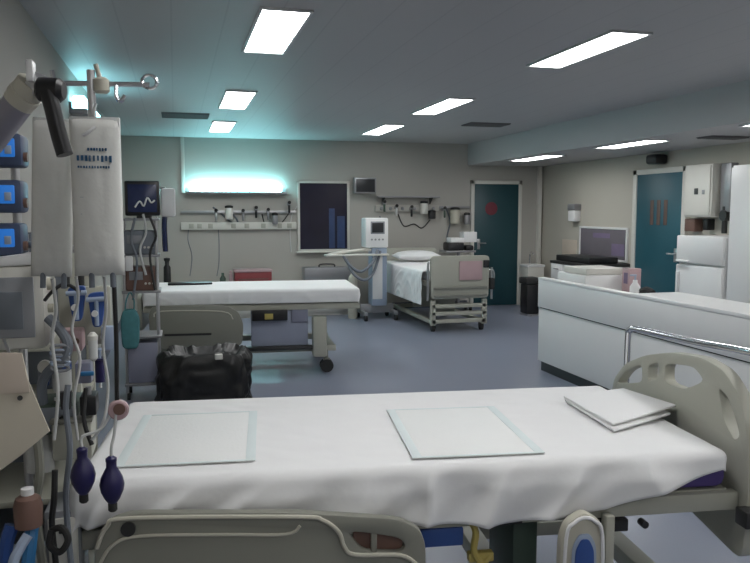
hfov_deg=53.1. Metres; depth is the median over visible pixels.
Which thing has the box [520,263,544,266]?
countertop
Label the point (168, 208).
bag
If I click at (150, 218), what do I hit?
cable
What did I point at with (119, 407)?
pressure line
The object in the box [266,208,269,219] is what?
flowmeter
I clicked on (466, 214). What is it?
jar
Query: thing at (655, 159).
security camera
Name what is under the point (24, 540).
hose
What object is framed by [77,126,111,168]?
print
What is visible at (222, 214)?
hose
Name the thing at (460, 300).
baseboard
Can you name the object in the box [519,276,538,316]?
pedal bin
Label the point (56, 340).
shelf
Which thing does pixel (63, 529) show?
cable
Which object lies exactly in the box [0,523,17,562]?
hose
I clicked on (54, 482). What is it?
cable
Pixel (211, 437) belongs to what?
pad
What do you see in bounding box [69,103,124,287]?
bag
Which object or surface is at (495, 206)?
door
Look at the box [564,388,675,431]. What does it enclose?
sheet
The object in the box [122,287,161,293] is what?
shelf
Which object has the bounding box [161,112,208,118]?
ceiling vent
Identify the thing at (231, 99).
recessed light
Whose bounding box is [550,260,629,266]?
countertop
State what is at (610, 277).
printer
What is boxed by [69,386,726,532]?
sheet
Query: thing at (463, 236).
paper tray
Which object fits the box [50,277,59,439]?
clear tube
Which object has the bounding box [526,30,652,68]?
recessed light
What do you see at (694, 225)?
switch box
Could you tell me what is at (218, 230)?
cable
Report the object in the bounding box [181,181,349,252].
window
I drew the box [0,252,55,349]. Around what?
machine
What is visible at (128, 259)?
tag
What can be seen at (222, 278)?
bottle
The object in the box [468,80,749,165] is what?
ceiling
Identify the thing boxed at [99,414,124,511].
bulb
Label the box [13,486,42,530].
bottle
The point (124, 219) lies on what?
shelf
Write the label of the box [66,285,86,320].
pressure transducer
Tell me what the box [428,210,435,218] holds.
jar
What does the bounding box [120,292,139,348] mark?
bag
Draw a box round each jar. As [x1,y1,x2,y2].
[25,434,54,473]
[225,205,232,218]
[272,212,277,223]
[420,201,427,213]
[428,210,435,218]
[450,207,459,223]
[464,212,469,223]
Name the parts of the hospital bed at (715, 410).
door, drawer unit, rail, mattress frame, pedal lever, frame, control panel, support post, mattress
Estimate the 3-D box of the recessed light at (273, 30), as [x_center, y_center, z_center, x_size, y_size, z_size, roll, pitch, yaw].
[-0.622,-1.520,4.601,0.294,0.014,1.146,-1,6,-15]
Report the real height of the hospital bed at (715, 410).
1.124 m
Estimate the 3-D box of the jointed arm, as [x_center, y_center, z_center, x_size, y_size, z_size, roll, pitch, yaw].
[-0.912,-0.109,1.545,0.690,0.644,0.066,1,6,14]
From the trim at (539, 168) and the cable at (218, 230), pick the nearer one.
the cable at (218, 230)
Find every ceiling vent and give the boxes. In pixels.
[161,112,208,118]
[461,122,510,126]
[697,135,749,139]
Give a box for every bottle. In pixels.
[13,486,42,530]
[163,258,170,281]
[220,273,225,281]
[229,271,232,280]
[629,274,639,292]
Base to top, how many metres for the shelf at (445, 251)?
0.030 m
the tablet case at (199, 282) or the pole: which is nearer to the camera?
the pole
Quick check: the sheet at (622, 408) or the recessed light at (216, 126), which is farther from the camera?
the recessed light at (216, 126)
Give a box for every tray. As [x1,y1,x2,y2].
[324,253,388,256]
[446,232,476,241]
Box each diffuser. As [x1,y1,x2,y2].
[190,184,281,191]
[514,156,557,160]
[601,141,663,147]
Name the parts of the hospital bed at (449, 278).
mattress frame, mattress, corner post, frame, chart plate, corner post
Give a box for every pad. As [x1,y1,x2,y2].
[117,411,256,467]
[387,406,544,458]
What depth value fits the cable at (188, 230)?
11.27 m
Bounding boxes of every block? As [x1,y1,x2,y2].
[60,327,84,350]
[75,359,93,383]
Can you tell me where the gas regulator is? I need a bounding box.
[37,360,52,388]
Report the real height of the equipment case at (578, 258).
0.084 m
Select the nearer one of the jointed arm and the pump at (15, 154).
the jointed arm
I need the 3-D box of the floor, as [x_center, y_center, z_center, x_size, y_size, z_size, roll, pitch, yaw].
[1.288,1.121,5.489,6.960,0.100,13.700,-1,6,-15]
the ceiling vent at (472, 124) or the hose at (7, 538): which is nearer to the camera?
the hose at (7, 538)
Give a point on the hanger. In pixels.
(99, 84)
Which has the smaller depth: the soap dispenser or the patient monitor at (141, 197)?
the patient monitor at (141, 197)
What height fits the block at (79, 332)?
0.060 m
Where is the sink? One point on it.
(531, 269)
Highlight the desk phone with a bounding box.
[639,287,655,292]
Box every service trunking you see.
[181,222,296,229]
[375,205,438,211]
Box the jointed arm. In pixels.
[0,59,72,157]
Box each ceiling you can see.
[19,0,749,143]
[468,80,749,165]
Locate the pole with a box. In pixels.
[10,131,36,562]
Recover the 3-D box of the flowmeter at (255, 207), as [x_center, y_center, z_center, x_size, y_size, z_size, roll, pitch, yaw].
[-1.810,-1.060,11.404,0.052,0.186,0.139,-1,6,-15]
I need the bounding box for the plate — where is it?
[58,276,111,344]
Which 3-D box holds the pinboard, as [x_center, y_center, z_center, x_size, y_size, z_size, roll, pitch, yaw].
[3.301,-0.551,10.888,0.030,0.480,1.260,-1,6,-15]
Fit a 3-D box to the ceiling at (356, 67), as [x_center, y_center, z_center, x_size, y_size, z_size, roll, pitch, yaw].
[0.635,-1.620,5.057,5.610,0.100,13.700,-1,6,-15]
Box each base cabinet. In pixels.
[237,309,347,317]
[550,260,629,278]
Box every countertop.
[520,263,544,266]
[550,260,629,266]
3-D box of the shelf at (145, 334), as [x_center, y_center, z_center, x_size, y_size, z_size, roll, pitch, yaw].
[-1.977,0.453,6.405,0.310,0.020,0.320,-1,6,-15]
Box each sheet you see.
[0,339,49,469]
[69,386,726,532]
[142,280,360,307]
[387,260,494,304]
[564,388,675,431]
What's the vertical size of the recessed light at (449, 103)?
0.014 m
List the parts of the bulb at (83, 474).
bulb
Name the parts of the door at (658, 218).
handle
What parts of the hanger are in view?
support arm, clamp knob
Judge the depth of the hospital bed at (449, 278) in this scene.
9.82 m
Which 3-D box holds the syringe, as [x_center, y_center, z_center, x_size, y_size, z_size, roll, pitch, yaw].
[-0.779,0.245,2.123,0.036,0.112,0.036,-1,6,-15]
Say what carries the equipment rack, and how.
on the floor
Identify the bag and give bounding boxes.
[31,117,72,288]
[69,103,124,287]
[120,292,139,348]
[154,342,252,401]
[156,187,175,251]
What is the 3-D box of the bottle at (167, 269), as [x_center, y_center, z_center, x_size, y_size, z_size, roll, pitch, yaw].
[-3.027,-0.132,10.924,0.110,0.438,0.110,-1,6,-15]
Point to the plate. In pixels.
(65, 316)
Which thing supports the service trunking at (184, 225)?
attached to the wall at (443, 170)
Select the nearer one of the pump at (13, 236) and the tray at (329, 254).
the pump at (13, 236)
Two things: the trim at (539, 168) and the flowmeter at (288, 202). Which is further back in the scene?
the trim at (539, 168)
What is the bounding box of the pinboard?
[579,226,628,262]
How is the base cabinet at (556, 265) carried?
on the floor
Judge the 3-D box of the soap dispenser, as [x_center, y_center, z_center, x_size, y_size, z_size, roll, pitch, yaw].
[3.065,-1.060,11.546,0.130,0.270,0.220,-1,6,-15]
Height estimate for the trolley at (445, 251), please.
0.960 m
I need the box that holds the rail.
[439,206,469,208]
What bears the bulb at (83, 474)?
hanging from the pressure line
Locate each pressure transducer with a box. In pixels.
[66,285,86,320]
[86,291,103,326]
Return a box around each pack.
[80,386,98,415]
[101,325,113,349]
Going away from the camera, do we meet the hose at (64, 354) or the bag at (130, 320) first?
the hose at (64, 354)
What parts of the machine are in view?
lid, knob, knob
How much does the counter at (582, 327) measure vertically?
0.935 m
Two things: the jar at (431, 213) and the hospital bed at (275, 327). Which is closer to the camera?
the hospital bed at (275, 327)
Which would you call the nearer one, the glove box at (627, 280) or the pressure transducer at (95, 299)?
the pressure transducer at (95, 299)
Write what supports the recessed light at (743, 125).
in the ceiling at (720, 110)
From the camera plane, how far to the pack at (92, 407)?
2.10 m
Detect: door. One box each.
[469,180,521,304]
[630,166,688,292]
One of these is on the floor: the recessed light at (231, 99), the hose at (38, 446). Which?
the hose at (38, 446)
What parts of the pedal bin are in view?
lid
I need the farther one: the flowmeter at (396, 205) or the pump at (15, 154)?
the flowmeter at (396, 205)
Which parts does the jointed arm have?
knob, lever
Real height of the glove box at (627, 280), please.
0.340 m
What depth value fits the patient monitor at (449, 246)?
11.76 m
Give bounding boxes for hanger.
[28,63,158,252]
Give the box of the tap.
[91,310,97,316]
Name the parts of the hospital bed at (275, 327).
rail, frame, mattress frame, panel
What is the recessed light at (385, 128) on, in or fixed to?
in the ceiling at (356, 67)
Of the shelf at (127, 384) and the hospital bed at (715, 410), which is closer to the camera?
the hospital bed at (715, 410)
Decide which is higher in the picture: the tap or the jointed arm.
the jointed arm
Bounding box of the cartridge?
[52,360,71,392]
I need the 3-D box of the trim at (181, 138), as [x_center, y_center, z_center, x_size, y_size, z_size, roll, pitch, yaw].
[-2.849,-1.728,11.117,0.055,0.820,0.030,-1,6,-15]
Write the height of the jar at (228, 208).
0.215 m
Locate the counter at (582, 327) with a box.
[538,277,749,392]
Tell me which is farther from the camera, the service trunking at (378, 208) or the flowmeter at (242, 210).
the service trunking at (378, 208)
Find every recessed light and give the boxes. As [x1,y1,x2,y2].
[208,121,236,132]
[218,90,257,109]
[241,6,313,54]
[361,124,405,134]
[411,97,475,114]
[509,155,565,160]
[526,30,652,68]
[593,139,671,148]
[738,123,749,126]
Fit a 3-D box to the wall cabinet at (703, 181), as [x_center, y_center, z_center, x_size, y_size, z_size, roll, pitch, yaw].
[3.790,-1.044,8.649,0.205,0.600,0.470,-1,6,-15]
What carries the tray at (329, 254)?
on the ventilator
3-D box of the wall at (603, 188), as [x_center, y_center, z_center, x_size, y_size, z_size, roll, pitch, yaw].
[4.603,-0.390,6.231,0.100,2.770,13.500,-1,6,-15]
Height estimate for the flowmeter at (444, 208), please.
0.186 m
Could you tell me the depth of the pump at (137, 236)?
6.19 m
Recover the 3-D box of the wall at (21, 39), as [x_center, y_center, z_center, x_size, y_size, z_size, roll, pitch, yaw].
[-2.027,-0.225,4.478,0.100,2.770,13.500,-1,6,-15]
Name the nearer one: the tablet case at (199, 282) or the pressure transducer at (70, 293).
the pressure transducer at (70, 293)
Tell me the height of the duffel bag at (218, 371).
0.478 m
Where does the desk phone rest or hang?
on the counter at (582, 327)
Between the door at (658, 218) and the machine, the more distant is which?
the door at (658, 218)
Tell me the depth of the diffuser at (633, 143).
8.34 m
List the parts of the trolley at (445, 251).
post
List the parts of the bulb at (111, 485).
bulb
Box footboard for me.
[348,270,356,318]
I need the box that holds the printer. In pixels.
[558,265,622,290]
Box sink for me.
[520,251,544,300]
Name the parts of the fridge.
handle, door, freezer door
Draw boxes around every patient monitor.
[124,181,160,217]
[353,177,375,193]
[443,242,472,250]
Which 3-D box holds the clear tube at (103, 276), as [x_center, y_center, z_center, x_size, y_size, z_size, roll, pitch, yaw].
[-0.704,0.203,1.965,0.103,0.449,0.055,5,7,42]
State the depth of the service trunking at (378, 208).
12.00 m
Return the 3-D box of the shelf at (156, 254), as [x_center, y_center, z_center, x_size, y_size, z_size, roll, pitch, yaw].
[-1.977,-0.225,6.342,0.310,0.020,0.320,-1,6,-15]
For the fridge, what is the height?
1.315 m
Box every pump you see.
[0,133,28,167]
[0,180,28,212]
[0,223,28,255]
[124,230,154,254]
[125,265,155,290]
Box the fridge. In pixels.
[675,235,728,298]
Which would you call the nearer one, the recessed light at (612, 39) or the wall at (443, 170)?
the recessed light at (612, 39)
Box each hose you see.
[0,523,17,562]
[8,533,32,562]
[21,499,42,562]
[33,438,46,562]
[36,314,72,405]
[63,385,73,562]
[213,206,238,221]
[446,209,450,237]
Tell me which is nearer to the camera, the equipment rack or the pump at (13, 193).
the pump at (13, 193)
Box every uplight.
[69,95,99,116]
[186,184,286,194]
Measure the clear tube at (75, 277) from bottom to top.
0.458 m
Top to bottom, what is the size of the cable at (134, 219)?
0.679 m
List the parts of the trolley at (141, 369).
post, post, drawer, post, post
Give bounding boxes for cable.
[43,283,80,301]
[46,524,71,555]
[49,469,58,562]
[81,388,93,445]
[130,218,137,299]
[139,214,146,274]
[149,217,156,289]
[188,230,191,274]
[217,230,219,274]
[398,214,429,228]
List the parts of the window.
medical rail, sill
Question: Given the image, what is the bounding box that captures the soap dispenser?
[567,204,580,221]
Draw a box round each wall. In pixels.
[0,0,123,356]
[121,136,542,310]
[541,142,749,277]
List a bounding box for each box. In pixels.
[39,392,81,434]
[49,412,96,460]
[233,268,271,280]
[622,268,640,291]
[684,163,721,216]
[684,219,702,231]
[703,219,714,229]
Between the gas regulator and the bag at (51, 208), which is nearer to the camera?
the bag at (51, 208)
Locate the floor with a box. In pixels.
[44,305,749,562]
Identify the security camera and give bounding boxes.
[646,154,666,164]
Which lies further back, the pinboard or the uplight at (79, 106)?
the pinboard
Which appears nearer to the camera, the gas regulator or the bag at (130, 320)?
the gas regulator
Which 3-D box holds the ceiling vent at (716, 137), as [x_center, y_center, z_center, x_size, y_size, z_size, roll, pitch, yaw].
[3.521,-1.453,7.583,0.450,0.016,0.250,-1,6,-15]
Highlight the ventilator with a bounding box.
[324,218,397,320]
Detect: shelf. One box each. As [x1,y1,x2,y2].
[0,334,59,352]
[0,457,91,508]
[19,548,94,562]
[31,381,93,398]
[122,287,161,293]
[123,218,159,220]
[124,253,160,256]
[125,382,155,386]
[139,330,162,338]
[375,196,439,203]
[439,250,475,252]
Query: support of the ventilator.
on the floor
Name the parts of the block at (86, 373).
handle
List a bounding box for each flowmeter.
[214,209,217,220]
[241,209,244,220]
[254,206,257,217]
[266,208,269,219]
[287,201,290,212]
[381,200,386,211]
[394,204,398,215]
[409,205,413,216]
[441,206,446,217]
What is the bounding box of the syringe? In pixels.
[95,348,104,387]
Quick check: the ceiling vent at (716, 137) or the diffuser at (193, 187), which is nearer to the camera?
the ceiling vent at (716, 137)
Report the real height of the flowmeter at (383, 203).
0.186 m
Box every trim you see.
[180,137,184,192]
[535,166,542,263]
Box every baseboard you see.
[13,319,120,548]
[137,300,466,312]
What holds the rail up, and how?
attached to the wall at (443, 170)
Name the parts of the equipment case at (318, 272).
handle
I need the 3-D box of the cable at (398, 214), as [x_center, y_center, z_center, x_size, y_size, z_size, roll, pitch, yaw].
[0.631,-0.974,12.119,0.559,0.240,0.020,-1,6,-15]
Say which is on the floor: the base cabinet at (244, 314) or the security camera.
the base cabinet at (244, 314)
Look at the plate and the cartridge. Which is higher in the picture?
the plate
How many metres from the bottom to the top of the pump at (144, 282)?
0.200 m
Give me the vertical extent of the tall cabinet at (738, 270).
2.030 m
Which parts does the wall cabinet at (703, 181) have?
door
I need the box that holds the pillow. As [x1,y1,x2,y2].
[392,250,440,260]
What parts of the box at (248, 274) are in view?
lid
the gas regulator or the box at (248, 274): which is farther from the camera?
the box at (248, 274)
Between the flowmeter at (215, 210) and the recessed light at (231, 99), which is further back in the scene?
the flowmeter at (215, 210)
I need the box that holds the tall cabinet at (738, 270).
[726,164,749,302]
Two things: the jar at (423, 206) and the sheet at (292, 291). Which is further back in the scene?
the jar at (423, 206)
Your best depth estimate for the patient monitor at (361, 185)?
11.66 m
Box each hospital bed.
[44,325,749,562]
[137,293,359,371]
[387,248,494,331]
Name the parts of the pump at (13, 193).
knob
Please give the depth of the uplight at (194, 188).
11.25 m
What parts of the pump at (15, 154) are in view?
knob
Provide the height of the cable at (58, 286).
0.056 m
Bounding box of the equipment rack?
[0,232,97,562]
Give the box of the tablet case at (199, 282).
[168,281,211,284]
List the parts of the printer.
scanner lid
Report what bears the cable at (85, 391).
attached to the pack at (92, 407)
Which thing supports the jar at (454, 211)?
attached to the rail
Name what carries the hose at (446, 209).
hanging from the rail
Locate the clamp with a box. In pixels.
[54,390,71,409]
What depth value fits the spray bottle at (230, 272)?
11.07 m
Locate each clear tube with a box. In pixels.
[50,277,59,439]
[70,276,81,439]
[91,275,109,440]
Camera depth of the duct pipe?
8.32 m
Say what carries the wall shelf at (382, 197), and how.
attached to the wall at (443, 170)
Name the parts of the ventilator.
support arm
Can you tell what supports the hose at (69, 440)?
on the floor
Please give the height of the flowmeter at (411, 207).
0.186 m
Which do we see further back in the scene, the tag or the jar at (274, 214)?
the jar at (274, 214)
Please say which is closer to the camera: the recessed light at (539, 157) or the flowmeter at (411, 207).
the recessed light at (539, 157)
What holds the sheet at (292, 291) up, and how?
on the hospital bed at (275, 327)
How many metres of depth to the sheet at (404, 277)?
10.49 m
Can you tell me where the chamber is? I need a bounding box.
[87,332,97,360]
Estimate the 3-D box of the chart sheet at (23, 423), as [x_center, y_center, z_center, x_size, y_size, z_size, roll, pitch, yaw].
[-0.904,0.309,1.912,0.197,0.344,0.415,-1,6,-15]
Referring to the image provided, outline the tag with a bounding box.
[125,256,132,270]
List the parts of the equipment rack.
post, post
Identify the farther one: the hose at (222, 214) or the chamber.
the hose at (222, 214)
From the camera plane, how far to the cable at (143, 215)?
6.17 m
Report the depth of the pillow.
11.33 m
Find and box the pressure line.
[108,284,128,419]
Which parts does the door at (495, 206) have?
handle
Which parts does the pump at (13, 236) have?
knob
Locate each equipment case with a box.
[302,263,350,280]
[556,254,617,263]
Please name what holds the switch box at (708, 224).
attached to the wall at (603, 188)
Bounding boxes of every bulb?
[70,415,110,503]
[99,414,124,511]
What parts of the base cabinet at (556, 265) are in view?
drawer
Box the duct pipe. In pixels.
[719,162,738,233]
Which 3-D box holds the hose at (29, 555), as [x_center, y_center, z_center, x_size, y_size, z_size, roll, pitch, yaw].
[-0.904,0.980,2.009,0.043,0.805,0.110,0,5,-3]
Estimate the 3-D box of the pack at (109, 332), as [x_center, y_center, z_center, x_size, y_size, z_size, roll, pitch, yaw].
[-0.783,0.165,2.202,0.036,0.070,0.030,-1,6,-15]
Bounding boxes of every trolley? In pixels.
[122,218,162,399]
[439,250,475,309]

